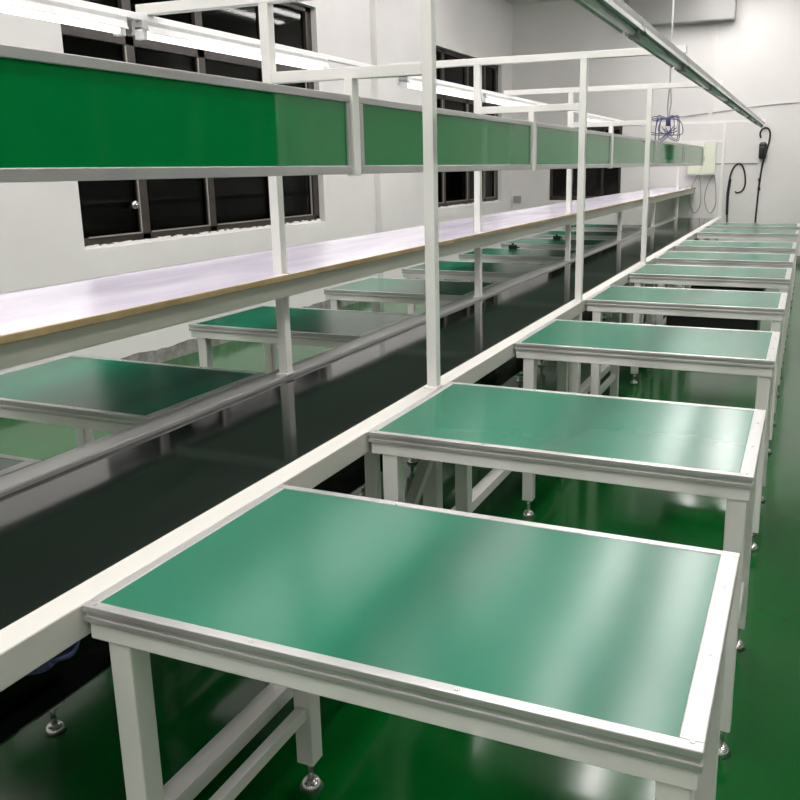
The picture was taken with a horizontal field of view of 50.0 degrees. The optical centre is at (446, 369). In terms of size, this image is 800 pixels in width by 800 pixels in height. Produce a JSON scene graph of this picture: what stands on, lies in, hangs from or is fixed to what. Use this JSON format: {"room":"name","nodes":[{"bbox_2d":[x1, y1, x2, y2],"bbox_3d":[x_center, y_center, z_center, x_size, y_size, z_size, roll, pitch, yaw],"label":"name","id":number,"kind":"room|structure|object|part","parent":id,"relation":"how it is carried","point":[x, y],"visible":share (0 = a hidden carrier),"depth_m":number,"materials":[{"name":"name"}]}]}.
{"room":"factory floor","nodes":[
{"label":"factory floor","id":0,"kind":"room"},
{"bbox_2d":[0,0,511,372],"bbox_3d":[-2.157,-2.058,6.614,0.240,3.900,16.680,5,14,22],"label":"wall","id":1,"kind":"structure","parent":0,"point":[42,238],"depth_m":8.26,"materials":[{"name":"white paint"}]},
{"bbox_2d":[61,0,320,249],"bbox_3d":[-1.914,-2.148,7.046,0.110,2.030,3.200,5,14,22],"label":"window","id":2,"kind":"structure","parent":1,"relation":"in","point":[113,212],"depth_m":6.83,"materials":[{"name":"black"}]},
{"bbox_3d":[-1.912,-1.864,7.085,0.012,1.320,2.950,5,14,22],"label":"sash","id":3,"kind":"part","parent":2,"relation":"part of","materials":[{"name":"black"}]},
{"bbox_2d":[121,278,422,362],"bbox_3d":[-2.022,-0.213,7.002,0.008,0.129,16.200,5,14,22],"label":"baseboard","id":4,"kind":"structure","parent":1,"relation":"attached to","point":[189,346],"depth_m":6.78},
{"bbox_2d":[370,0,400,277],"bbox_3d":[-0.685,-2.797,9.666,0.070,3.900,0.470,5,14,22],"label":"trim","id":5,"kind":"structure","parent":1,"relation":"attached to","point":[382,12],"depth_m":9.60,"materials":[{"name":"white paint"}]},
{"bbox_2d":[436,47,498,208],"bbox_3d":[0.221,-3.356,12.091,0.075,2.050,2.980,5,14,22],"label":"window","id":6,"kind":"structure","parent":1,"relation":"in","point":[455,189],"depth_m":12.10,"materials":[{"name":"black"}]},
{"bbox_3d":[0.240,-3.071,12.124,0.012,1.340,2.730,5,14,22],"label":"sash","id":7,"kind":"part","parent":6,"relation":"part of","materials":[{"name":"black"}]},
{"bbox_2d":[513,196,520,202],"bbox_3d":[1.163,-2.778,14.013,0.120,0.120,0.056,5,14,22],"label":"wall socket","id":8,"kind":"object","parent":1,"relation":"attached to","point":[516,199],"visible":1,"depth_m":13.99,"materials":[{"name":"grey"}]},
{"bbox_2d":[0,263,799,799],"bbox_3d":[1.879,0.226,5.441,9.050,0.100,16.800,5,14,22],"label":"floor","id":9,"kind":"structure","parent":0,"point":[369,754],"depth_m":2.35,"materials":[{"name":"paint"}]},
{"bbox_2d":[0,454,67,737],"bbox_3d":[-1.525,0.618,2.106,0.900,0.751,0.590,5,14,22],"label":"work table","id":10,"kind":"object","parent":9,"relation":"on","point":[9,464],"visible":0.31,"depth_m":2.14,"materials":[{"name":"metal"}]},
{"bbox_3d":[-1.042,0.588,2.182,0.045,0.613,0.045,5,14,22],"label":"leg","id":11,"kind":"part","parent":10,"relation":"part of","materials":[{"name":"metal"}]},
{"bbox_2d":[0,355,266,446],"bbox_3d":[-1.151,0.406,2.981,0.900,0.751,0.590,5,14,22],"label":"work table","id":12,"kind":"object","parent":9,"relation":"on","point":[87,394],"visible":0.44,"depth_m":2.81,"materials":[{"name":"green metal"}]},
{"bbox_3d":[-1.414,0.314,3.361,0.045,0.613,0.045,5,14,22],"label":"leg","id":13,"kind":"part","parent":12,"relation":"part of","materials":[{"name":"metal"}]},
{"bbox_2d":[188,305,417,496],"bbox_3d":[-0.658,0.128,4.135,0.900,0.751,0.590,5,14,22],"label":"work table","id":14,"kind":"object","parent":9,"relation":"on","point":[312,327],"visible":0.52,"depth_m":3.95,"materials":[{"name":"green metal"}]},
{"bbox_3d":[-1.121,0.148,4.047,0.045,0.613,0.045,5,14,22],"label":"leg","id":15,"kind":"part","parent":14,"relation":"part of","materials":[{"name":"metal"}]},
{"bbox_3d":[-0.921,0.035,4.515,0.045,0.613,0.045,5,14,22],"label":"leg","id":16,"kind":"part","parent":14,"relation":"part of","materials":[{"name":"metal"}]},
{"bbox_2d":[0,217,720,799],"bbox_3d":[1.110,-0.404,6.298,0.648,0.750,11.860,5,14,22],"label":"conveyor","id":17,"kind":"object","parent":9,"relation":"on","point":[77,523],"visible":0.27,"depth_m":2.15,"materials":[{"name":"grey paint"}]},
{"bbox_2d":[26,640,79,675],"bbox_3d":[-0.634,0.468,1.394,0.029,0.029,0.106,6,15,26],"label":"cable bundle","id":18,"kind":"object","parent":17,"relation":"attached to","point":[69,652],"visible":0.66,"depth_m":1.39,"materials":[{"name":"blue"}]},
{"bbox_2d":[135,0,442,389],"bbox_3d":[-0.313,-0.565,2.734,1.554,1.236,0.052,5,14,22],"label":"frame","id":19,"kind":"object","parent":17,"relation":"on","point":[426,69],"visible":0.94,"depth_m":2.69,"materials":[{"name":"metal"}]},
{"bbox_2d":[0,44,352,182],"bbox_3d":[-0.658,-0.526,1.825,0.022,0.237,1.854,5,14,22],"label":"board","id":20,"kind":"object","parent":19,"relation":"attached to","point":[64,116],"visible":1,"depth_m":1.85,"materials":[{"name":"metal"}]},
{"bbox_3d":[-0.564,-0.569,2.840,0.034,1.202,0.034,5,14,22],"label":"post","id":21,"kind":"part","parent":19,"relation":"part of","materials":[{"name":"metal"}]},
{"bbox_3d":[-0.558,0.012,2.978,0.043,0.006,0.052,5,14,22],"label":"foot plate","id":22,"kind":"part","parent":19,"relation":"part of","materials":[{"name":"metal"}]},
{"bbox_2d":[54,0,645,126],"bbox_3d":[0.453,-2.003,6.292,0.030,0.021,11.600,5,14,22],"label":"rail","id":23,"kind":"object","parent":19,"relation":"attached to","point":[130,15],"visible":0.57,"depth_m":3.28,"materials":[{"name":"white"}]},
{"bbox_2d":[0,0,128,36],"bbox_3d":[-1.284,-0.981,2.235,0.080,0.060,1.200,5,14,22],"label":"tube light","id":24,"kind":"object","parent":23,"relation":"attached to","point":[46,10],"visible":1,"depth_m":2.54,"materials":[{"name":"white"}]},
{"bbox_2d":[132,20,329,69],"bbox_3d":[-0.793,-1.259,3.384,0.080,0.060,1.200,5,14,22],"label":"tube light","id":25,"kind":"object","parent":23,"relation":"attached to","point":[142,29],"visible":0.85,"depth_m":3.17,"materials":[{"name":"white"}]},
{"bbox_2d":[397,77,421,89],"bbox_3d":[-0.179,-1.523,4.473,0.285,0.060,0.658,5,14,22],"label":"tube light","id":26,"kind":"object","parent":23,"relation":"attached to","point":[416,83],"depth_m":4.72,"materials":[{"name":"white"}]},
{"bbox_2d":[436,82,473,99],"bbox_3d":[0.059,-1.649,4.993,0.259,0.060,1.179,5,14,22],"label":"tube light","id":27,"kind":"object","parent":23,"relation":"attached to","point":[445,89],"depth_m":5.30,"materials":[{"name":"white"}]},
{"bbox_2d":[482,93,536,105],"bbox_3d":[0.476,-1.976,6.356,0.080,0.060,1.200,5,14,22],"label":"tube light","id":28,"kind":"object","parent":23,"relation":"attached to","point":[489,98],"visible":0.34,"depth_m":6.12,"materials":[{"name":"white"}]},
{"bbox_2d":[587,115,610,121],"bbox_3d":[1.565,-2.592,8.905,0.080,0.060,1.200,5,14,22],"label":"tube light","id":29,"kind":"object","parent":23,"relation":"attached to","point":[590,118],"visible":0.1,"depth_m":8.77,"materials":[{"name":"white"}]},
{"bbox_3d":[-0.046,-0.526,2.629,0.034,1.202,0.034,5,14,22],"label":"post","id":30,"kind":"part","parent":19,"relation":"part of","materials":[{"name":"metal"}]},
{"bbox_3d":[-0.041,0.056,2.768,0.043,0.006,0.052,5,14,22],"label":"foot plate","id":31,"kind":"part","parent":19,"relation":"part of","materials":[{"name":"metal"}]},
{"bbox_2d":[359,96,532,173],"bbox_3d":[0.075,-0.941,3.543,0.022,0.237,1.854,5,14,22],"label":"board","id":32,"kind":"object","parent":19,"relation":"attached to","point":[391,132],"visible":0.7,"depth_m":3.33,"materials":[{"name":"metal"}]},
{"bbox_3d":[0.844,-0.762,6.325,0.080,0.060,11.820,5,14,22],"label":"rail","id":33,"kind":"part","parent":17,"relation":"part of","materials":[{"name":"metal"}]},
{"bbox_3d":[-0.045,0.415,2.856,0.052,0.615,0.052,5,14,22],"label":"leg","id":34,"kind":"part","parent":17,"relation":"part of","materials":[{"name":"metal"}]},
{"bbox_2d":[388,45,686,301],"bbox_3d":[0.421,-0.980,4.452,1.554,1.236,0.052,5,14,22],"label":"frame","id":35,"kind":"object","parent":17,"relation":"on","point":[584,56],"visible":0.93,"depth_m":4.36,"materials":[{"name":"metal"}]},
{"bbox_3d":[0.170,-0.984,4.558,0.034,1.202,0.034,5,14,22],"label":"post","id":36,"kind":"part","parent":35,"relation":"part of","materials":[{"name":"metal"}]},
{"bbox_2d":[536,122,611,168],"bbox_3d":[0.809,-1.356,5.261,0.022,0.237,1.854,5,14,22],"label":"board","id":37,"kind":"object","parent":35,"relation":"hanging from","point":[556,146],"visible":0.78,"depth_m":5.01,"materials":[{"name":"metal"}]},
{"bbox_3d":[0.687,-0.941,4.347,0.034,1.202,0.034,5,14,22],"label":"post","id":38,"kind":"part","parent":35,"relation":"part of","materials":[{"name":"metal"}]},
{"bbox_2d":[618,0,764,123],"bbox_3d":[1.853,-1.908,5.801,0.050,0.012,11.750,5,14,22],"label":"rail","id":39,"kind":"object","parent":35,"relation":"attached to","point":[621,1],"visible":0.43,"depth_m":3.68,"materials":[{"name":"metal"}]},
{"bbox_2d":[573,0,644,38],"bbox_3d":[0.434,-1.071,2.487,0.080,0.060,1.200,5,14,22],"label":"tube light","id":40,"kind":"object","parent":39,"relation":"attached to","point":[614,13],"visible":1,"depth_m":2.70,"materials":[{"name":"grey"}]},
{"bbox_2d":[625,21,688,71],"bbox_3d":[0.904,-1.336,3.587,0.080,0.060,1.200,5,14,22],"label":"tube light","id":41,"kind":"object","parent":39,"relation":"attached to","point":[650,40],"visible":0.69,"depth_m":3.47,"materials":[{"name":"grey"}]},
{"bbox_2d":[674,59,714,90],"bbox_3d":[1.374,-1.602,4.687,0.080,0.060,1.200,5,14,22],"label":"tube light","id":42,"kind":"object","parent":39,"relation":"attached to","point":[692,72],"visible":0.72,"depth_m":4.62,"materials":[{"name":"grey"}]},
{"bbox_2d":[703,81,731,102],"bbox_3d":[1.844,-1.868,5.787,0.080,0.060,1.200,5,14,22],"label":"tube light","id":43,"kind":"object","parent":39,"relation":"attached to","point":[717,91],"visible":0.77,"depth_m":5.74,"materials":[{"name":"grey"}]},
{"bbox_2d":[722,95,742,111],"bbox_3d":[2.313,-2.133,6.886,0.080,0.060,1.200,5,14,22],"label":"tube light","id":44,"kind":"object","parent":39,"relation":"attached to","point":[734,104],"visible":0.77,"depth_m":6.83,"materials":[{"name":"grey"}]},
{"bbox_2d":[735,105,751,118],"bbox_3d":[2.783,-2.399,7.986,0.080,0.060,1.200,5,14,22],"label":"tube light","id":45,"kind":"object","parent":39,"relation":"attached to","point":[744,112],"visible":0.7,"depth_m":7.97,"materials":[{"name":"grey"}]},
{"bbox_2d":[745,113,758,123],"bbox_3d":[3.253,-2.664,9.086,0.080,0.060,1.200,5,14,22],"label":"tube light","id":46,"kind":"object","parent":39,"relation":"attached to","point":[753,117],"visible":0.76,"depth_m":9.10,"materials":[{"name":"grey"}]},
{"bbox_2d":[752,118,764,127],"bbox_3d":[3.723,-2.930,10.185,0.080,0.060,1.200,5,14,22],"label":"tube light","id":47,"kind":"object","parent":39,"relation":"attached to","point":[760,123],"visible":0.77,"depth_m":10.27,"materials":[{"name":"grey"}]},
{"bbox_3d":[0.689,0.001,4.574,0.052,0.615,0.052,5,14,22],"label":"leg","id":48,"kind":"part","parent":17,"relation":"part of","materials":[{"name":"metal"}]},
{"bbox_2d":[504,80,724,262],"bbox_3d":[1.155,-1.395,6.169,1.554,1.236,0.052,5,14,22],"label":"frame","id":49,"kind":"object","parent":17,"relation":"on","point":[648,122],"visible":0.95,"depth_m":6.08,"materials":[{"name":"metal"}]},
{"bbox_3d":[0.904,-1.399,6.275,0.034,1.202,0.034,5,14,22],"label":"post","id":50,"kind":"part","parent":49,"relation":"part of","materials":[{"name":"metal"}]},
{"bbox_2d":[613,134,655,167],"bbox_3d":[1.543,-1.771,6.978,0.022,0.237,1.854,5,14,22],"label":"board","id":51,"kind":"object","parent":49,"relation":"attached to","point":[628,151],"visible":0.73,"depth_m":6.76,"materials":[{"name":"metal"}]},
{"bbox_3d":[1.421,-1.356,6.065,0.034,1.202,0.034,5,14,22],"label":"post","id":52,"kind":"part","parent":49,"relation":"part of","materials":[{"name":"metal"}]},
{"bbox_2d":[655,140,683,165],"bbox_3d":[2.277,-2.186,8.696,0.022,0.237,1.854,5,14,22],"label":"board","id":53,"kind":"object","parent":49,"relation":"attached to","point":[667,153],"visible":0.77,"depth_m":8.58,"materials":[{"name":"metal"}]},
{"bbox_2d":[616,211,621,239],"bbox_3d":[1.643,-1.364,8.100,0.048,0.276,0.048,5,14,22],"label":"post","id":54,"kind":"object","parent":17,"relation":"on","point":[619,229],"visible":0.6,"depth_m":8.09,"materials":[{"name":"metal"}]},
{"bbox_2d":[0,187,695,369],"bbox_3d":[0.959,-1.290,7.056,0.572,0.077,13.250,5,14,22],"label":"shelf","id":55,"kind":"object","parent":54,"relation":"on","point":[40,322],"visible":0.91,"depth_m":2.76,"materials":[{"name":"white laminate"}]},
{"bbox_3d":[0.702,-1.328,7.157,0.015,0.043,13.250,5,14,22],"label":"rail","id":56,"kind":"part","parent":55,"relation":"part of","materials":[{"name":"grey"}]},
{"bbox_3d":[1.423,-0.414,6.292,0.052,0.615,0.052,5,14,22],"label":"leg","id":57,"kind":"part","parent":17,"relation":"part of","materials":[{"name":"metal"}]},
{"bbox_2d":[651,203,654,226],"bbox_3d":[2.377,-1.779,9.817,0.048,0.276,0.048,5,14,22],"label":"post","id":58,"kind":"object","parent":17,"relation":"on","point":[653,204],"visible":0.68,"depth_m":9.81,"materials":[{"name":"metal"}]},
{"bbox_2d":[645,119,765,217],"bbox_3d":[3.353,-2.637,11.314,1.554,1.236,0.052,5,14,22],"label":"frame","id":59,"kind":"object","parent":17,"relation":"on","point":[725,122],"visible":0.83,"depth_m":11.22,"materials":[{"name":"metal"}]},
{"bbox_3d":[3.102,-2.642,11.420,0.034,1.202,0.034,5,14,22],"label":"post","id":60,"kind":"part","parent":59,"relation":"part of","materials":[{"name":"metal"}]},
{"bbox_2d":[683,144,702,165],"bbox_3d":[3.009,-2.600,10.409,0.022,0.237,1.844,5,14,22],"label":"board","id":61,"kind":"object","parent":59,"relation":"attached to","point":[693,155],"visible":0.8,"depth_m":10.31,"materials":[{"name":"metal"}]},
{"bbox_3d":[3.619,-2.598,11.209,0.034,1.202,0.034,5,14,22],"label":"post","id":62,"kind":"part","parent":59,"relation":"part of","materials":[{"name":"metal"}]},
{"bbox_2d":[82,484,739,799],"bbox_3d":[-0.026,0.726,1.571,0.985,0.751,0.590,5,14,22],"label":"work table","id":63,"kind":"object","parent":9,"relation":"on","point":[604,650],"visible":1,"depth_m":1.38,"materials":[{"name":"metal"}]},
{"bbox_3d":[-0.527,0.743,1.499,0.045,0.613,0.045,5,14,22],"label":"leg","id":64,"kind":"part","parent":63,"relation":"part of","materials":[{"name":"metal"}]},
{"bbox_3d":[-0.328,0.630,1.967,0.045,0.613,0.045,5,14,22],"label":"leg","id":65,"kind":"part","parent":63,"relation":"part of","materials":[{"name":"metal"}]},
{"bbox_3d":[0.297,0.812,1.163,0.045,0.613,0.045,5,14,22],"label":"leg","id":66,"kind":"part","parent":63,"relation":"part of","materials":[{"name":"metal"}]},
{"bbox_3d":[0.497,0.700,1.631,0.045,0.613,0.045,5,14,22],"label":"leg","id":67,"kind":"part","parent":63,"relation":"part of","materials":[{"name":"metal"}]},
{"bbox_2d":[324,277,499,311],"bbox_3d":[-0.191,-0.137,5.230,0.900,0.751,0.590,5,14,22],"label":"work table","id":68,"kind":"object","parent":9,"relation":"on","point":[375,290],"visible":0.46,"depth_m":5.02,"materials":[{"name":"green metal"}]},
{"bbox_3d":[-0.653,-0.117,5.142,0.045,0.613,0.045,5,14,22],"label":"leg","id":69,"kind":"part","parent":68,"relation":"part of","materials":[{"name":"metal"}]},
{"bbox_3d":[-0.453,-0.230,5.610,0.045,0.613,0.045,5,14,22],"label":"leg","id":70,"kind":"part","parent":68,"relation":"part of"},
{"bbox_2d":[402,261,548,382],"bbox_3d":[0.220,-0.369,6.191,0.900,0.751,0.590,5,14,22],"label":"work table","id":71,"kind":"object","parent":9,"relation":"on","point":[450,270],"visible":0.38,"depth_m":5.97,"materials":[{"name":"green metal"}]},
{"bbox_3d":[-0.243,-0.348,6.103,0.045,0.613,0.045,5,14,22],"label":"leg","id":72,"kind":"part","parent":71,"relation":"part of","materials":[{"name":"metal"}]},
{"bbox_2d":[459,248,575,281],"bbox_3d":[0.634,-0.603,7.160,0.900,0.751,0.590,5,14,22],"label":"work table","id":73,"kind":"object","parent":9,"relation":"on","point":[503,255],"visible":0.37,"depth_m":6.90,"materials":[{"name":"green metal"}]},
{"bbox_2d":[508,243,519,248],"bbox_3d":[0.586,-1.059,7.354,0.095,0.050,0.040,5,14,22],"label":"clamp","id":74,"kind":"object","parent":73,"relation":"on","point":[512,246],"visible":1,"depth_m":7.34,"materials":[{"name":"black plastic"}]},
{"bbox_2d":[501,238,610,318],"bbox_3d":[1.037,-0.831,8.103,0.900,0.751,0.590,5,14,22],"label":"work table","id":75,"kind":"object","parent":9,"relation":"on","point":[523,243],"visible":0.43,"depth_m":7.88,"materials":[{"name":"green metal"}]},
{"bbox_2d":[553,234,562,239],"bbox_3d":[1.081,-1.279,8.259,0.095,0.050,0.040,5,14,22],"label":"clamp","id":76,"kind":"object","parent":75,"relation":"on","point":[556,236],"visible":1,"depth_m":8.25,"materials":[{"name":"black plastic"}]},
{"bbox_2d":[368,382,765,759],"bbox_3d":[0.361,0.508,2.476,0.985,0.751,0.590,5,14,22],"label":"work table","id":77,"kind":"object","parent":9,"relation":"on","point":[689,448],"visible":0.77,"depth_m":2.27,"materials":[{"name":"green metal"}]},
{"bbox_3d":[-0.141,0.525,2.404,0.045,0.613,0.045,5,14,22],"label":"leg","id":78,"kind":"part","parent":77,"relation":"part of","materials":[{"name":"metal"}]},
{"bbox_3d":[0.059,0.412,2.872,0.045,0.613,0.045,5,14,22],"label":"leg","id":79,"kind":"part","parent":77,"relation":"part of","materials":[{"name":"metal"}]},
{"bbox_3d":[0.684,0.594,2.068,0.045,0.613,0.045,5,14,22],"label":"leg","id":80,"kind":"part","parent":77,"relation":"part of","materials":[{"name":"metal"}]},
{"bbox_3d":[0.883,0.481,2.536,0.045,0.613,0.045,5,14,22],"label":"leg","id":81,"kind":"part","parent":77,"relation":"part of","materials":[{"name":"metal"}]},
{"bbox_2d":[534,231,630,239],"bbox_3d":[1.439,-1.058,9.045,0.900,0.751,0.590,5,14,22],"label":"work table","id":82,"kind":"object","parent":9,"relation":"on","point":[588,235],"visible":0.36,"depth_m":8.82,"materials":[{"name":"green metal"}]},
{"bbox_2d":[563,224,648,231],"bbox_3d":[1.880,-1.308,10.078,0.900,0.751,0.590,5,14,22],"label":"work table","id":83,"kind":"object","parent":9,"relation":"on","point":[587,227],"visible":0.28,"depth_m":9.79,"materials":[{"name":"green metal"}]},
{"bbox_2d":[514,319,780,551],"bbox_3d":[0.846,0.233,3.612,0.985,0.751,0.590,5,14,22],"label":"work table","id":84,"kind":"object","parent":9,"relation":"on","point":[699,349],"visible":0.76,"depth_m":3.40,"materials":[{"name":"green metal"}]},
{"bbox_3d":[0.344,0.250,3.540,0.045,0.613,0.045,5,14,22],"label":"leg","id":85,"kind":"part","parent":84,"relation":"part of","materials":[{"name":"metal"}]},
{"bbox_3d":[0.544,0.137,4.008,0.045,0.613,0.045,5,14,22],"label":"leg","id":86,"kind":"part","parent":84,"relation":"part of","materials":[{"name":"metal"}]},
{"bbox_3d":[1.169,0.319,3.205,0.045,0.613,0.045,5,14,22],"label":"leg","id":87,"kind":"part","parent":84,"relation":"part of","materials":[{"name":"metal"}]},
{"bbox_3d":[1.369,0.206,3.673,0.045,0.613,0.045,5,14,22],"label":"leg","id":88,"kind":"part","parent":84,"relation":"part of","materials":[{"name":"metal"}]},
{"bbox_2d":[586,285,787,453],"bbox_3d":[1.312,-0.030,4.703,0.985,0.751,0.590,5,14,22],"label":"work table","id":89,"kind":"object","parent":9,"relation":"on","point":[730,304],"visible":0.83,"depth_m":4.50,"materials":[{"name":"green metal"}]},
{"bbox_3d":[0.810,-0.013,4.631,0.045,0.613,0.045,5,14,22],"label":"leg","id":90,"kind":"part","parent":89,"relation":"part of","materials":[{"name":"metal"}]},
{"bbox_3d":[1.010,-0.126,5.099,0.045,0.613,0.045,5,14,22],"label":"leg","id":91,"kind":"part","parent":89,"relation":"part of","materials":[{"name":"metal"}]},
{"bbox_2d":[666,315,760,330],"bbox_3d":[1.429,-0.225,4.575,0.460,0.187,0.306,5,14,22],"label":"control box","id":92,"kind":"object","parent":89,"relation":"hanging from","point":[686,321],"visible":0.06,"depth_m":4.43,"materials":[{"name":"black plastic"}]},
{"bbox_3d":[1.635,0.056,4.296,0.045,0.613,0.045,5,14,22],"label":"leg","id":93,"kind":"part","parent":89,"relation":"part of","materials":[{"name":"metal"}]},
{"bbox_3d":[1.835,-0.057,4.763,0.045,0.613,0.045,5,14,22],"label":"leg","id":94,"kind":"part","parent":89,"relation":"part of","materials":[{"name":"metal"}]},
{"bbox_2d":[629,264,791,396],"bbox_3d":[1.769,-0.288,5.771,0.985,0.751,0.590,5,14,22],"label":"work table","id":95,"kind":"object","parent":9,"relation":"on","point":[651,274],"visible":0.74,"depth_m":5.54,"materials":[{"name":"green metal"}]},
{"bbox_3d":[1.267,-0.271,5.699,0.045,0.613,0.045,5,14,22],"label":"leg","id":96,"kind":"part","parent":95,"relation":"part of","materials":[{"name":"metal"}]},
{"bbox_3d":[1.467,-0.384,6.167,0.045,0.613,0.045,5,14,22],"label":"leg","id":97,"kind":"part","parent":95,"relation":"part of","materials":[{"name":"metal"}]},
{"bbox_2d":[691,285,765,291],"bbox_3d":[1.859,-0.483,5.643,0.450,0.187,0.306,5,14,22],"label":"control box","id":98,"kind":"object","parent":95,"relation":"hanging from","point":[692,286],"visible":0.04,"depth_m":5.50,"materials":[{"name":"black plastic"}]},
{"bbox_3d":[2.091,-0.202,5.364,0.045,0.613,0.045,5,14,22],"label":"leg","id":99,"kind":"part","parent":95,"relation":"part of","materials":[{"name":"metal"}]},
{"bbox_3d":[2.291,-0.315,5.832,0.045,0.613,0.045,5,14,22],"label":"leg","id":100,"kind":"part","parent":95,"relation":"part of","materials":[{"name":"metal"}]},
{"bbox_2d":[654,251,794,362],"bbox_3d":[2.156,-0.507,6.678,0.985,0.751,0.590,5,14,22],"label":"work table","id":101,"kind":"object","parent":9,"relation":"on","point":[761,260],"visible":0.69,"depth_m":6.46,"materials":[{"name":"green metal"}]},
{"bbox_3d":[1.654,-0.490,6.606,0.045,0.613,0.045,5,14,22],"label":"leg","id":102,"kind":"part","parent":101,"relation":"part of","materials":[{"name":"metal"}]},
{"bbox_3d":[2.479,-0.421,6.271,0.045,0.613,0.045,5,14,22],"label":"leg","id":103,"kind":"part","parent":101,"relation":"part of","materials":[{"name":"metal"}]},
{"bbox_3d":[2.679,-0.534,6.738,0.045,0.613,0.045,5,14,22],"label":"leg","id":104,"kind":"part","parent":101,"relation":"part of","materials":[{"name":"metal"}]},
{"bbox_2d":[674,240,796,336],"bbox_3d":[2.570,-0.742,7.647,0.985,0.751,0.590,5,14,22],"label":"work table","id":105,"kind":"object","parent":9,"relation":"on","point":[685,245],"visible":0.62,"depth_m":7.41,"materials":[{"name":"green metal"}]},
{"bbox_3d":[2.893,-0.655,7.240,0.045,0.613,0.045,5,14,22],"label":"leg","id":106,"kind":"part","parent":105,"relation":"part of","materials":[{"name":"metal"}]},
{"bbox_3d":[3.093,-0.768,7.708,0.045,0.613,0.045,5,14,22],"label":"leg","id":107,"kind":"part","parent":105,"relation":"part of","materials":[{"name":"metal"}]},
{"bbox_2d":[696,228,798,307],"bbox_3d":[3.180,-1.086,9.075,0.985,0.751,0.590,5,14,22],"label":"work table","id":108,"kind":"object","parent":9,"relation":"on","point":[704,234],"visible":0.66,"depth_m":8.80,"materials":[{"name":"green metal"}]},
{"bbox_3d":[3.503,-1.000,8.668,0.045,0.613,0.045,5,14,22],"label":"leg","id":109,"kind":"part","parent":108,"relation":"part of","materials":[{"name":"metal"}]},
{"bbox_2d":[708,222,799,293],"bbox_3d":[3.590,-1.318,10.035,0.985,0.751,0.590,5,14,22],"label":"work table","id":110,"kind":"object","parent":9,"relation":"on","point":[715,225],"visible":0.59,"depth_m":9.81,"materials":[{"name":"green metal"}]},
{"bbox_2d":[504,0,563,4],"bbox_3d":[1.832,-3.667,4.521,9.050,0.100,16.800,5,14,22],"label":"ceiling","id":111,"kind":"structure","parent":0,"point":[513,2],"depth_m":13.13,"materials":[{"name":"paint"}]},
{"bbox_2d":[669,0,673,88],"bbox_3d":[2.055,-3.457,7.707,0.015,1.780,0.016,5,14,22],"label":"hanging rod","id":112,"kind":"object","parent":111,"relation":"hanging from","point":[673,0],"visible":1,"depth_m":7.79,"materials":[{"name":"metal"}]},
{"bbox_2d":[651,88,682,141],"bbox_3d":[2.062,-2.366,7.968,0.321,0.484,0.282,5,14,22],"label":"cable tangle","id":113,"kind":"object","parent":112,"relation":"hanging from","point":[668,119],"visible":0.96,"depth_m":7.96,"materials":[{"name":"blue plastic"}]},
{"bbox_2d":[511,0,799,255],"bbox_3d":[5.008,-3.503,12.361,8.450,3.900,0.240,5,14,22],"label":"wall","id":114,"kind":"structure","parent":0,"point":[758,53],"depth_m":12.74,"materials":[{"name":"white paint"}]},
{"bbox_2d":[549,126,622,199],"bbox_3d":[2.218,-3.259,13.578,1.160,1.130,0.060,5,14,22],"label":"window","id":115,"kind":"structure","parent":114,"relation":"in","point":[599,182],"depth_m":13.60,"materials":[{"name":"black glass"}]},
{"bbox_2d":[628,0,736,26],"bbox_3d":[3.398,-5.240,12.356,1.510,0.480,0.250,5,14,22],"label":"duct","id":116,"kind":"object","parent":114,"relation":"attached to","point":[658,13],"depth_m":12.25,"materials":[{"name":"metal"}]},
{"bbox_2d":[687,143,716,174],"bbox_3d":[3.812,-3.135,12.757,0.400,0.470,0.125,5,14,22],"label":"electrical box","id":117,"kind":"object","parent":114,"relation":"attached to","point":[710,149],"visible":0.57,"depth_m":12.69,"materials":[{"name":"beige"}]},
{"bbox_2d":[689,175,700,212],"bbox_3d":[3.773,-2.649,12.947,0.177,0.567,0.010,5,14,22],"label":"cable","id":118,"kind":"object","parent":117,"relation":"hanging from","point":[697,175],"visible":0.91,"depth_m":12.93,"materials":[{"name":"grey plastic"}]},
{"bbox_3d":[3.710,-3.133,12.753,0.185,0.430,0.012,5,14,22],"label":"door","id":119,"kind":"part","parent":117,"relation":"part of","materials":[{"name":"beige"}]},
{"bbox_3d":[3.890,-3.118,12.680,0.165,0.430,0.012,5,14,22],"label":"door","id":120,"kind":"part","parent":117,"relation":"part of","materials":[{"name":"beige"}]},
{"bbox_2d":[704,175,715,212],"bbox_3d":[3.976,-2.632,12.865,0.177,0.567,0.010,5,14,22],"label":"cable","id":121,"kind":"object","parent":117,"relation":"hanging from","point":[712,175],"visible":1,"depth_m":12.87,"materials":[{"name":"grey plastic"}]},
{"bbox_2d":[707,24,717,139],"bbox_3d":[3.893,-4.020,12.562,0.060,1.960,0.030,5,14,22],"label":"trim","id":122,"kind":"structure","parent":114,"relation":"attached to","point":[714,35],"depth_m":12.47,"materials":[{"name":"white paint"}]},
{"bbox_2d":[653,102,799,120],"bbox_3d":[4.839,-3.723,12.233,3.701,0.222,0.012,5,14,22],"label":"wire","id":123,"kind":"object","parent":114,"relation":"attached to","point":[794,102],"visible":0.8,"depth_m":12.51,"materials":[{"name":"grey"}]},
{"bbox_2d":[726,163,745,222],"bbox_3d":[4.307,-2.578,12.721,0.268,0.952,0.052,5,14,22],"label":"coiled cable","id":124,"kind":"object","parent":114,"relation":"attached to","point":[729,180],"visible":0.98,"depth_m":12.70,"materials":[{"name":"black plastic"}]},
{"bbox_2d":[716,163,757,163],"bbox_3d":[4.248,-3.041,12.650,0.680,0.017,0.012,5,14,22],"label":"conduit","id":125,"kind":"object","parent":114,"relation":"attached to","point":[716,163],"visible":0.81,"depth_m":12.63,"materials":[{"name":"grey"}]},
{"bbox_2d":[754,127,770,222],"bbox_3d":[4.616,-2.716,12.522,0.163,1.605,0.127,5,14,22],"label":"hanging cable","id":126,"kind":"object","parent":114,"relation":"hanging from","point":[763,146],"visible":0.98,"depth_m":12.41,"materials":[{"name":"black plastic"}]}
]}

